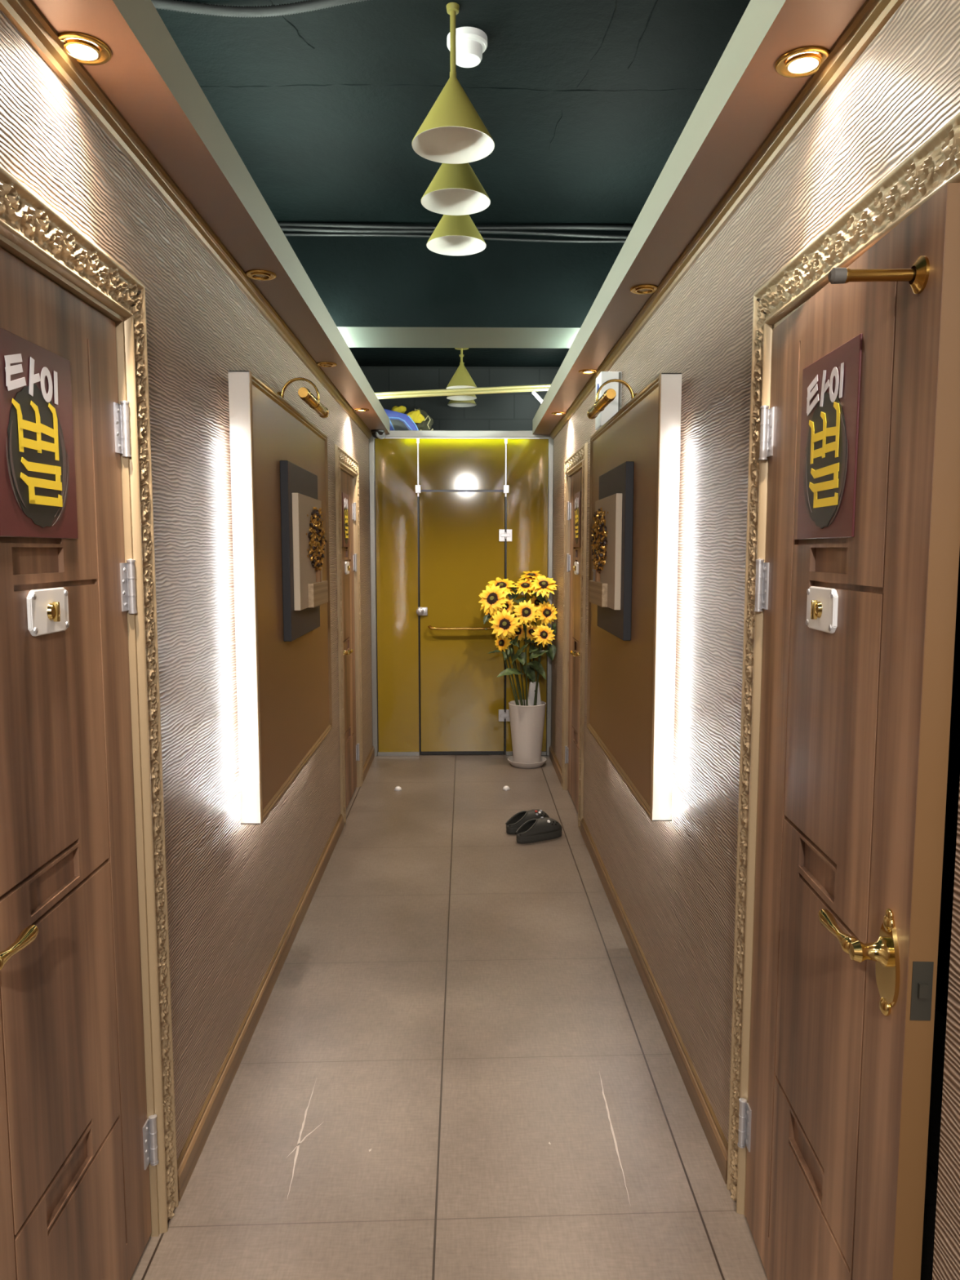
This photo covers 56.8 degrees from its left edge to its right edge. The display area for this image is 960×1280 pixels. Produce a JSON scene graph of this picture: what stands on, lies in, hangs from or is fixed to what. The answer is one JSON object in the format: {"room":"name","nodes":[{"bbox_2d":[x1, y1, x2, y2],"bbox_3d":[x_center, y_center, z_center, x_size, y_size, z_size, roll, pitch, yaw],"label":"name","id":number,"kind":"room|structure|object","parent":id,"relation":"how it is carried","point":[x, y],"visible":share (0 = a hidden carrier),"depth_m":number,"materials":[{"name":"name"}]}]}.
{"room":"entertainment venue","nodes":[
{"label":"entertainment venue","id":0,"kind":"room"},
{"bbox_2d":[0,9,372,1159],"bbox_3d":[-0.792,0.166,1.852,0.120,2.400,9.680,0,6,-1],"label":"wall","id":1,"kind":"structure","parent":0,"point":[235,889],"depth_m":2.34,"materials":[{"name":"paper"}]},
{"bbox_2d":[57,31,111,65],"bbox_3d":[-0.676,-1.002,1.506,0.095,0.008,0.095,0,6,-1],"label":"recessed light","id":2,"kind":"object","parent":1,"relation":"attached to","point":[77,46],"visible":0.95,"depth_m":1.50,"materials":[{"name":"gold metal"}]},
{"bbox_2d":[0,165,178,1279],"bbox_3d":[-0.755,0.336,1.533,0.162,2.125,0.970,0,6,-1],"label":"door","id":3,"kind":"structure","parent":1,"relation":"in","point":[88,1155],"depth_m":1.66,"materials":[{"name":"brown wood"}]},
{"bbox_2d":[0,327,78,538],"bbox_3d":[-0.735,-0.330,1.474,0.007,0.318,0.275,0,6,-1],"label":"door sign","id":4,"kind":"object","parent":3,"relation":"attached to","point":[38,500],"visible":1,"depth_m":1.46,"materials":[{"name":"red"}]},
{"bbox_2d":[26,587,69,636],"bbox_3d":[-0.727,-0.049,1.510,0.022,0.076,0.136,0,6,-1],"label":"lock plate","id":5,"kind":"object","parent":3,"relation":"attached to","point":[47,609],"visible":1,"depth_m":1.50,"materials":[{"name":"white plastic"}]},
{"bbox_2d":[0,0,372,439],"bbox_3d":[-0.716,-1.008,1.706,0.030,0.036,9.620,0,6,-1],"label":"trim","id":6,"kind":"structure","parent":1,"relation":"attached to","point":[25,16],"depth_m":1.87,"materials":[{"name":"brown wood"}]},
{"bbox_2d":[31,0,390,434],"bbox_3d":[-0.664,-1.078,1.700,0.175,0.105,9.620,0,6,-1],"label":"ceiling soffit","id":7,"kind":"structure","parent":1,"relation":"attached to","point":[147,77],"depth_m":1.96,"materials":[{"name":"brown paint"}]},
{"bbox_2d":[245,269,276,280],"bbox_3d":[-0.677,-1.125,2.740,0.095,0.008,0.095,0,6,-1],"label":"recessed light","id":8,"kind":"object","parent":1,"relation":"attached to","point":[262,273],"visible":1,"depth_m":2.73,"materials":[{"name":"gold metal"}]},
{"bbox_2d":[177,746,374,1201],"bbox_3d":[-0.723,1.324,1.940,0.016,0.078,9.620,0,6,-1],"label":"baseboard","id":9,"kind":"structure","parent":1,"relation":"attached to","point":[187,1161],"depth_m":2.79,"materials":[{"name":"brown wood"}]},
{"bbox_2d":[227,370,332,824],"bbox_3d":[-0.711,-0.178,3.297,0.093,1.325,1.420,0,6,-1],"label":"panel","id":10,"kind":"object","parent":1,"relation":"attached to","point":[284,697],"visible":0.91,"depth_m":2.77,"materials":[{"name":"brown wood"}]},
{"bbox_2d":[280,460,328,641],"bbox_3d":[-0.634,-0.326,3.283,0.079,0.607,0.600,0,6,-1],"label":"picture","id":11,"kind":"object","parent":10,"relation":"attached to","point":[304,589],"visible":1,"depth_m":3.11,"materials":[{"name":"grey wood"}]},
{"bbox_2d":[277,377,328,417],"bbox_3d":[-0.672,-0.912,3.254,0.171,0.131,0.470,0,6,-1],"label":"lamp","id":12,"kind":"object","parent":1,"relation":"attached to","point":[304,393],"visible":0.89,"depth_m":3.30,"materials":[{"name":"gold metal"}]},
{"bbox_2d":[316,361,337,367],"bbox_3d":[-0.702,-1.257,4.053,0.095,0.008,0.095,0,6,-1],"label":"recessed light","id":13,"kind":"object","parent":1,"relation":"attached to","point":[324,364],"visible":1,"depth_m":4.04,"materials":[{"name":"gold metal"}]},
{"bbox_2d":[334,444,363,825],"bbox_3d":[-0.822,-0.049,5.369,0.162,2.125,0.970,0,6,-1],"label":"door","id":14,"kind":"structure","parent":1,"relation":"in","point":[346,468],"depth_m":5.48,"materials":[{"name":"brown wood"}]},
{"bbox_2d":[342,492,349,546],"bbox_3d":[-0.801,-0.715,5.302,0.007,0.318,0.275,0,6,-1],"label":"door sign","id":15,"kind":"object","parent":14,"relation":"attached to","point":[345,519],"visible":1,"depth_m":5.27,"materials":[{"name":"red wood"}]},
{"bbox_2d":[345,561,350,574],"bbox_3d":[-0.794,-0.434,5.345,0.022,0.076,0.136,0,6,-1],"label":"lock plate","id":16,"kind":"object","parent":14,"relation":"attached to","point":[347,563],"visible":1,"depth_m":5.33,"materials":[{"name":"white plastic"}]},
{"bbox_2d":[353,408,368,411],"bbox_3d":[-0.717,-1.388,5.356,0.095,0.008,0.095,0,6,-1],"label":"recessed light","id":17,"kind":"object","parent":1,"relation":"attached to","point":[355,409],"visible":1,"depth_m":5.34,"materials":[{"name":"gold metal"}]},
{"bbox_2d":[370,429,385,439],"bbox_3d":[-0.726,-1.459,6.294,0.100,0.075,0.100,-5,8,-40],"label":"dome camera","id":18,"kind":"object","parent":1,"relation":"attached to","point":[376,433],"visible":0.99,"depth_m":6.26,"materials":[{"name":"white plastic"}]},
{"bbox_2d":[374,383,551,399],"bbox_3d":[-0.128,-1.668,5.962,1.356,0.114,0.026,0,6,-1],"label":"brass pole","id":19,"kind":"object","parent":1,"relation":"attached to","point":[533,388],"visible":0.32,"depth_m":5.95,"materials":[{"name":"gold metal"}]},
{"bbox_2d":[155,0,750,367],"bbox_3d":[-0.037,-1.688,1.966,3.200,0.053,10.250,0,6,-1],"label":"ceiling","id":20,"kind":"structure","parent":0,"point":[584,105],"depth_m":2.87,"materials":[{"name":"paint"}]},
{"bbox_2d":[151,0,369,17],"bbox_3d":[-0.543,-1.685,2.347,0.905,0.038,0.093,0,6,1],"label":"conduit","id":21,"kind":"object","parent":20,"relation":"attached to","point":[171,5],"visible":0.91,"depth_m":2.36,"materials":[{"name":"grey"}]},
{"bbox_2d":[411,2,494,164],"bbox_3d":[-0.073,-1.529,2.408,0.227,0.358,0.227,0,6,-1],"label":"pendant lamp","id":22,"kind":"object","parent":20,"relation":"hanging from","point":[452,131],"visible":1,"depth_m":2.40,"materials":[{"name":"green metal"}]},
{"bbox_2d":[280,226,628,239],"bbox_3d":[-0.071,-1.823,3.962,2.600,0.060,0.026,0,6,-1],"label":"cable","id":23,"kind":"object","parent":20,"relation":"attached to","point":[283,228],"visible":0.43,"depth_m":3.96,"materials":[{"name":"black plastic"}]},
{"bbox_2d":[283,232,626,243],"bbox_3d":[-0.071,-1.803,3.977,2.600,0.045,0.022,0,6,-1],"label":"cable","id":24,"kind":"object","parent":20,"relation":"attached to","point":[285,233],"visible":0.46,"depth_m":3.97,"materials":[{"name":"black plastic"}]},
{"bbox_2d":[277,222,633,231],"bbox_3d":[-0.071,-1.845,3.970,2.600,0.041,0.032,0,6,-1],"label":"cable","id":25,"kind":"object","parent":20,"relation":"attached to","point":[300,224],"visible":0.54,"depth_m":3.96,"materials":[{"name":"black plastic"}]},
{"bbox_2d":[421,162,490,215],"bbox_3d":[-0.079,-1.590,2.874,0.227,0.330,0.227,0,6,-1],"label":"pendant lamp","id":26,"kind":"object","parent":20,"relation":"hanging from","point":[455,189],"visible":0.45,"depth_m":2.92,"materials":[{"name":"green metal"}]},
{"bbox_2d":[426,214,486,255],"bbox_3d":[-0.089,-1.646,3.341,0.227,0.312,0.227,0,6,-1],"label":"pendant lamp","id":27,"kind":"object","parent":20,"relation":"hanging from","point":[454,235],"visible":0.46,"depth_m":3.37,"materials":[{"name":"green metal"}]},
{"bbox_2d":[445,347,477,388],"bbox_3d":[-0.131,-1.961,6.385,0.227,0.294,0.227,0,6,-1],"label":"pendant lamp","id":28,"kind":"object","parent":20,"relation":"hanging from","point":[461,379],"visible":0.79,"depth_m":6.34,"materials":[{"name":"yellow metal"}]},
{"bbox_2d":[446,354,476,400],"bbox_3d":[-0.138,-1.976,6.654,0.227,0.317,0.227,0,6,-1],"label":"pendant lamp","id":29,"kind":"object","parent":20,"relation":"hanging from","point":[471,397],"visible":0.34,"depth_m":6.75,"materials":[{"name":"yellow metal"}]},
{"bbox_2d":[447,362,476,407],"bbox_3d":[-0.141,-2.002,6.933,0.227,0.322,0.227,0,6,-1],"label":"pendant lamp","id":30,"kind":"object","parent":20,"relation":"hanging from","point":[468,403],"visible":0.33,"depth_m":7.01,"materials":[{"name":"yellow metal"}]},
{"bbox_2d":[446,26,487,67],"bbox_3d":[-0.037,-1.692,2.543,0.116,0.062,0.116,0,6,-1],"label":"smoke detector","id":31,"kind":"object","parent":20,"relation":"attached to","point":[471,42],"visible":0.89,"depth_m":2.51,"materials":[{"name":"white plastic"}]},
{"bbox_2d":[282,223,630,348],"bbox_3d":[-0.075,-1.664,4.209,3.200,0.450,0.410,0,6,-1],"label":"ceiling","id":32,"kind":"structure","parent":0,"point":[378,291],"depth_m":4.01,"materials":[{"name":"paint"}]},
{"bbox_2d":[360,366,559,738],"bbox_3d":[-0.126,-0.685,7.267,3.200,3.010,0.100,0,6,-1],"label":"wall","id":33,"kind":"structure","parent":0,"point":[504,411],"depth_m":7.09,"materials":[{"name":"teal paint"}]},
{"bbox_3d":[-0.121,-1.543,6.854,3.200,0.030,0.550,0,6,-1],"label":"trim","id":34,"kind":"structure","parent":33,"relation":"attached to","visible":0},
{"bbox_2d":[383,408,418,430],"bbox_3d":[-0.597,-1.642,6.696,0.302,0.204,0.089,0,6,-1],"label":"bag","id":35,"kind":"object","parent":34,"relation":"on","point":[397,420],"visible":0.49,"depth_m":6.66,"materials":[{"name":"blue plastic"}]},
{"bbox_2d":[391,405,406,413],"bbox_3d":[-0.618,-1.750,6.746,0.116,0.064,0.064,0,6,-1],"label":"cloth","id":36,"kind":"object","parent":35,"relation":"on","point":[401,409],"visible":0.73,"depth_m":6.72,"materials":[{"name":"yellow"}]},
{"bbox_2d":[406,409,425,422],"bbox_3d":[-0.496,-1.681,6.690,0.162,0.107,0.077,0,6,-1],"label":"cloth","id":37,"kind":"object","parent":35,"relation":"on","point":[415,415],"visible":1,"depth_m":6.67,"materials":[{"name":"yellow fabric"}]},
{"bbox_2d":[405,408,433,430],"bbox_3d":[-0.482,-1.669,6.824,0.253,0.228,0.170,0,6,-1],"label":"bag","id":38,"kind":"object","parent":34,"relation":"on","point":[426,424],"visible":0.29,"depth_m":6.79,"materials":[{"name":"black fabric"}]},
{"bbox_2d":[532,391,542,402],"bbox_3d":[0.465,-1.729,6.834,0.024,0.345,0.183,5,8,43],"label":"tube","id":39,"kind":"object","parent":34,"relation":"on","point":[535,394],"visible":0.2,"depth_m":6.78,"materials":[{"name":"white"}]},
{"bbox_2d":[129,737,946,1279],"bbox_3d":[-0.037,1.330,2.269,3.200,0.001,10.250,0,6,-1],"label":"floor","id":40,"kind":"structure","parent":0,"point":[458,1063],"depth_m":2.56,"materials":[{"name":"tile"}]},
{"bbox_2d":[394,786,402,791],"bbox_3d":[-0.534,0.965,5.777,0.052,0.025,0.052,0,6,-1],"label":"door stopper","id":41,"kind":"object","parent":40,"relation":"on","point":[397,788],"visible":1,"depth_m":5.76,"materials":[{"name":"silver metal"}]},
{"bbox_2d":[368,430,553,756],"bbox_3d":[-0.137,-0.330,6.648,1.355,2.428,0.066,0,6,-1],"label":"glass wall","id":42,"kind":"structure","parent":40,"relation":"on","point":[403,464],"depth_m":6.59,"materials":[{"name":"yellow glass"}]},
{"bbox_2d":[416,489,511,755],"bbox_3d":[-0.118,-0.116,6.644,0.716,1.995,0.090,0,6,-1],"label":"door","id":43,"kind":"structure","parent":42,"relation":"in","point":[463,535],"depth_m":6.66,"materials":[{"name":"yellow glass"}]},
{"bbox_2d":[502,785,510,791],"bbox_3d":[0.171,0.964,5.789,0.052,0.025,0.052,0,6,-1],"label":"door stopper","id":44,"kind":"object","parent":40,"relation":"on","point":[506,788],"visible":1,"depth_m":5.77,"materials":[{"name":"silver metal"}]},
{"bbox_2d":[507,755,546,768],"bbox_3d":[0.343,0.887,6.463,0.284,0.042,0.284,0,6,-1],"label":"saucer","id":45,"kind":"object","parent":40,"relation":"on","point":[510,759],"visible":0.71,"depth_m":6.36,"materials":[{"name":"grey ceramic"}]},
{"bbox_2d":[508,699,546,763],"bbox_3d":[0.343,0.677,6.442,0.272,0.449,0.272,0,6,-1],"label":"flower pot","id":46,"kind":"object","parent":45,"relation":"on","point":[526,722],"visible":0.91,"depth_m":6.34,"materials":[{"name":"grey ceramic"}]},
{"bbox_2d":[478,583,519,705],"bbox_3d":[0.154,0.075,6.263,0.317,0.945,0.159,-1,6,-10],"label":"sunflower","id":47,"kind":"object","parent":46,"relation":"on","point":[492,599],"visible":0.97,"depth_m":6.20,"materials":[{"name":"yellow plant"}]},
{"bbox_2d":[484,609,516,705],"bbox_3d":[0.148,0.153,6.422,0.264,0.759,0.089,-2,6,-20],"label":"sunflower","id":48,"kind":"object","parent":46,"relation":"on","point":[487,612],"visible":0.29,"depth_m":6.44,"materials":[{"name":"green plant"}]},
{"bbox_2d":[488,635,518,705],"bbox_3d":[0.196,0.250,6.268,0.266,0.595,0.124,-3,7,-28],"label":"sunflower","id":49,"kind":"object","parent":46,"relation":"in","point":[502,644],"visible":0.98,"depth_m":6.22,"materials":[{"name":"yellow plant"}]},
{"bbox_2d":[488,608,524,705],"bbox_3d":[0.221,0.163,6.209,0.288,0.780,0.145,-3,7,-29],"label":"sunflower","id":50,"kind":"object","parent":46,"relation":"on","point":[504,624],"visible":0.99,"depth_m":6.14,"materials":[{"name":"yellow plant"}]},
{"bbox_2d":[485,577,535,691],"bbox_3d":[0.218,0.040,6.415,0.373,0.984,0.189,0,6,-1],"label":"sunflower","id":51,"kind":"object","parent":46,"relation":"in","point":[503,583],"visible":0.7,"depth_m":6.39,"materials":[{"name":"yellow plant"}]},
{"bbox_2d":[497,596,523,705],"bbox_3d":[0.217,0.106,6.420,0.215,0.853,0.073,-2,6,-15],"label":"sunflower","id":52,"kind":"object","parent":46,"relation":"on","point":[508,604],"visible":0.51,"depth_m":6.37,"materials":[{"name":"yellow plant"}]},
{"bbox_2d":[503,622,527,706],"bbox_3d":[0.254,0.199,6.397,0.203,0.670,0.122,-3,6,-24],"label":"sunflower","id":53,"kind":"object","parent":46,"relation":"on","point":[522,657],"visible":0.73,"depth_m":6.38,"materials":[{"name":"green plant"}]},
{"bbox_2d":[501,579,533,706],"bbox_3d":[0.286,0.049,6.409,0.271,0.967,0.168,0,6,-1],"label":"sunflower","id":54,"kind":"object","parent":46,"relation":"in","point":[522,586],"visible":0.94,"depth_m":6.35,"materials":[{"name":"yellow plant"}]},
{"bbox_2d":[511,599,546,706],"bbox_3d":[0.332,0.129,6.272,0.244,0.833,0.168,-4,7,-36],"label":"sunflower","id":55,"kind":"object","parent":46,"relation":"on","point":[526,612],"visible":0.98,"depth_m":6.25,"materials":[{"name":"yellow plant"}]},
{"bbox_2d":[522,624,537,683],"bbox_3d":[0.374,0.205,6.407,0.113,0.657,0.106,-6,8,-45],"label":"sunflower","id":56,"kind":"object","parent":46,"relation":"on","point":[530,638],"visible":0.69,"depth_m":6.37,"materials":[{"name":"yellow plant"}]},
{"bbox_2d":[519,570,542,624],"bbox_3d":[0.372,0.011,6.484,0.194,1.028,0.168,0,6,-1],"label":"sunflower","id":57,"kind":"object","parent":46,"relation":"in","point":[530,575],"visible":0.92,"depth_m":6.41,"materials":[{"name":"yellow plant"}]},
{"bbox_2d":[527,681,541,706],"bbox_3d":[0.395,0.409,6.456,0.112,0.215,0.055,0,6,-1],"label":"air freshener","id":58,"kind":"object","parent":46,"relation":"in","point":[531,690],"visible":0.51,"depth_m":6.43,"materials":[{"name":"white plastic"}]},
{"bbox_2d":[529,595,542,661],"bbox_3d":[0.414,0.101,6.440,0.135,0.857,0.070,0,6,-1],"label":"sunflower","id":59,"kind":"object","parent":46,"relation":"in","point":[534,600],"visible":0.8,"depth_m":6.39,"materials":[{"name":"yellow plant"}]},
{"bbox_2d":[528,623,555,705],"bbox_3d":[0.447,0.212,6.308,0.199,0.663,0.151,0,6,-1],"label":"sunflower","id":60,"kind":"object","parent":46,"relation":"in","point":[544,635],"visible":1,"depth_m":6.25,"materials":[{"name":"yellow plant"}]},
{"bbox_2d":[528,575,557,705],"bbox_3d":[0.450,0.040,6.322,0.202,1.001,0.173,2,6,18],"label":"sunflower","id":61,"kind":"object","parent":46,"relation":"in","point":[543,585],"visible":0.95,"depth_m":6.26,"materials":[{"name":"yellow plant"}]},
{"bbox_2d":[528,600,557,705],"bbox_3d":[0.469,0.129,6.342,0.233,0.821,0.158,0,6,-1],"label":"sunflower","id":62,"kind":"object","parent":46,"relation":"in","point":[546,611],"visible":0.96,"depth_m":6.26,"materials":[{"name":"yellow plant"}]},
{"bbox_2d":[505,808,549,834],"bbox_3d":[0.271,1.005,4.951,0.290,0.110,0.102,-4,7,-33],"label":"clog","id":63,"kind":"object","parent":40,"relation":"on","point":[519,818],"visible":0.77,"depth_m":4.92,"materials":[{"name":"grey plastic"}]},
{"bbox_2d":[515,816,562,843],"bbox_3d":[0.319,1.019,4.802,0.290,0.112,0.102,-3,7,-31],"label":"clog","id":64,"kind":"object","parent":40,"relation":"on","point":[533,830],"visible":1,"depth_m":4.77,"materials":[{"name":"grey plastic"}]},
{"bbox_2d":[551,0,959,1279],"bbox_3d":[0.683,0.163,1.878,0.120,2.400,9.680,0,6,-1],"label":"wall","id":65,"kind":"structure","parent":0,"point":[673,882],"depth_m":2.30,"materials":[{"name":"paint"}]},
{"bbox_2d":[551,411,565,414],"bbox_3d":[0.489,-1.402,5.497,0.095,0.008,0.095,0,6,-1],"label":"recessed light","id":66,"kind":"object","parent":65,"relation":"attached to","point":[559,412],"visible":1,"depth_m":5.48,"materials":[{"name":"gold metal"}]},
{"bbox_2d":[561,442,587,831],"bbox_3d":[0.593,-0.042,5.293,0.162,2.125,0.970,0,6,-1],"label":"door","id":67,"kind":"structure","parent":65,"relation":"in","point":[575,467],"depth_m":5.37,"materials":[{"name":"brown wood"}]},
{"bbox_2d":[573,561,578,574],"bbox_3d":[0.565,-0.426,5.262,0.022,0.076,0.136,0,6,-1],"label":"lock plate","id":68,"kind":"object","parent":67,"relation":"attached to","point":[575,568],"visible":1,"depth_m":5.25,"materials":[{"name":"white plastic"}]},
{"bbox_2d":[573,491,581,546],"bbox_3d":[0.573,-0.707,5.226,0.007,0.318,0.275,0,6,-1],"label":"door sign","id":69,"kind":"object","parent":67,"relation":"attached to","point":[578,495],"visible":1,"depth_m":5.20,"materials":[{"name":"red wood"}]},
{"bbox_2d":[578,368,596,373],"bbox_3d":[0.515,-1.274,4.213,0.095,0.008,0.095,0,6,-1],"label":"recessed light","id":70,"kind":"object","parent":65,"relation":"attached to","point":[584,371],"visible":0.99,"depth_m":4.20,"materials":[{"name":"gold metal"}]},
{"bbox_2d":[595,371,622,430],"bbox_3d":[0.544,-1.013,3.767,0.090,0.222,0.151,0,6,-1],"label":"wall box","id":71,"kind":"object","parent":65,"relation":"attached to","point":[614,406],"visible":0.6,"depth_m":3.69,"materials":[{"name":"white plastic"}]},
{"bbox_2d":[586,378,637,419],"bbox_3d":[0.511,-0.915,3.284,0.171,0.131,0.470,0,6,-1],"label":"lamp","id":72,"kind":"object","parent":65,"relation":"attached to","point":[609,395],"visible":0.9,"depth_m":3.33,"materials":[{"name":"gold metal"}]},
{"bbox_2d":[586,373,681,821],"bbox_3d":[0.551,-0.181,3.329,0.093,1.325,1.420,0,6,-1],"label":"panel","id":73,"kind":"object","parent":65,"relation":"attached to","point":[631,684],"visible":0.86,"depth_m":2.79,"materials":[{"name":"brown wood"}]},
{"bbox_2d":[589,461,634,640],"bbox_3d":[0.474,-0.329,3.312,0.079,0.607,0.600,0,6,-1],"label":"picture","id":74,"kind":"object","parent":73,"relation":"attached to","point":[611,585],"visible":1,"depth_m":3.12,"materials":[{"name":"grey stone"}]},
{"bbox_2d":[548,745,728,1183],"bbox_3d":[0.616,1.321,1.963,0.016,0.078,9.620,0,6,-1],"label":"baseboard","id":75,"kind":"structure","parent":65,"relation":"attached to","point":[717,1140],"depth_m":2.85,"materials":[{"name":"brown wood"}]},
{"bbox_2d":[630,284,657,294],"bbox_3d":[0.536,-1.141,2.890,0.095,0.008,0.095,0,6,-1],"label":"recessed light","id":76,"kind":"object","parent":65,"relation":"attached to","point":[643,289],"visible":1,"depth_m":2.88,"materials":[{"name":"gold metal"}]},
{"bbox_2d":[532,0,866,434],"bbox_3d":[0.556,-1.080,1.721,0.175,0.105,9.620,0,6,-1],"label":"soffit","id":77,"kind":"structure","parent":65,"relation":"attached to","point":[744,97],"depth_m":1.96,"materials":[{"name":"brown paint"}]},
{"bbox_2d":[549,0,904,439],"bbox_3d":[0.609,-1.010,1.728,0.030,0.036,9.620,0,6,-1],"label":"trim","id":78,"kind":"structure","parent":65,"relation":"attached to","point":[871,18],"depth_m":1.85,"materials":[{"name":"brown wood"}]},
{"bbox_2d":[774,45,830,78],"bbox_3d":[0.564,-1.006,1.547,0.095,0.008,0.095,0,6,-1],"label":"recessed light","id":79,"kind":"object","parent":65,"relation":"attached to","point":[804,60],"visible":1,"depth_m":1.54,"materials":[{"name":"gold metal"}]},
{"bbox_2d":[726,109,959,1279],"bbox_3d":[0.632,0.330,1.592,0.212,2.125,0.970,0,6,-1],"label":"door","id":80,"kind":"structure","parent":65,"relation":"in","point":[844,745],"depth_m":1.43,"materials":[{"name":"brown wood"}]},
{"bbox_2d":[805,586,838,633],"bbox_3d":[0.594,-0.054,1.562,0.022,0.076,0.136,0,6,2],"label":"lock plate","id":81,"kind":"object","parent":80,"relation":"attached to","point":[822,603],"visible":1,"depth_m":1.55,"materials":[{"name":"white plastic"}]},
{"bbox_2d":[796,333,862,539],"bbox_3d":[0.603,-0.337,1.546,0.007,0.318,0.275,0,6,2],"label":"door sign","id":82,"kind":"object","parent":80,"relation":"attached to","point":[829,420],"visible":1,"depth_m":1.51,"materials":[{"name":"red"}]},
{"bbox_2d":[827,255,929,293],"bbox_3d":[0.534,-0.492,1.197,0.122,0.048,0.048,0,6,2],"label":"door stop","id":83,"kind":"object","parent":80,"relation":"attached to","point":[920,275],"visible":1,"depth_m":1.19,"materials":[{"name":"gold metal"}]},
{"bbox_2d":[934,550,959,1019],"bbox_3d":[1.613,-0.170,2.147,0.100,3.010,10.250,0,6,-1],"label":"wall","id":84,"kind":"structure","parent":0,"point":[953,764],"depth_m":2.92,"materials":[{"name":"paint"}]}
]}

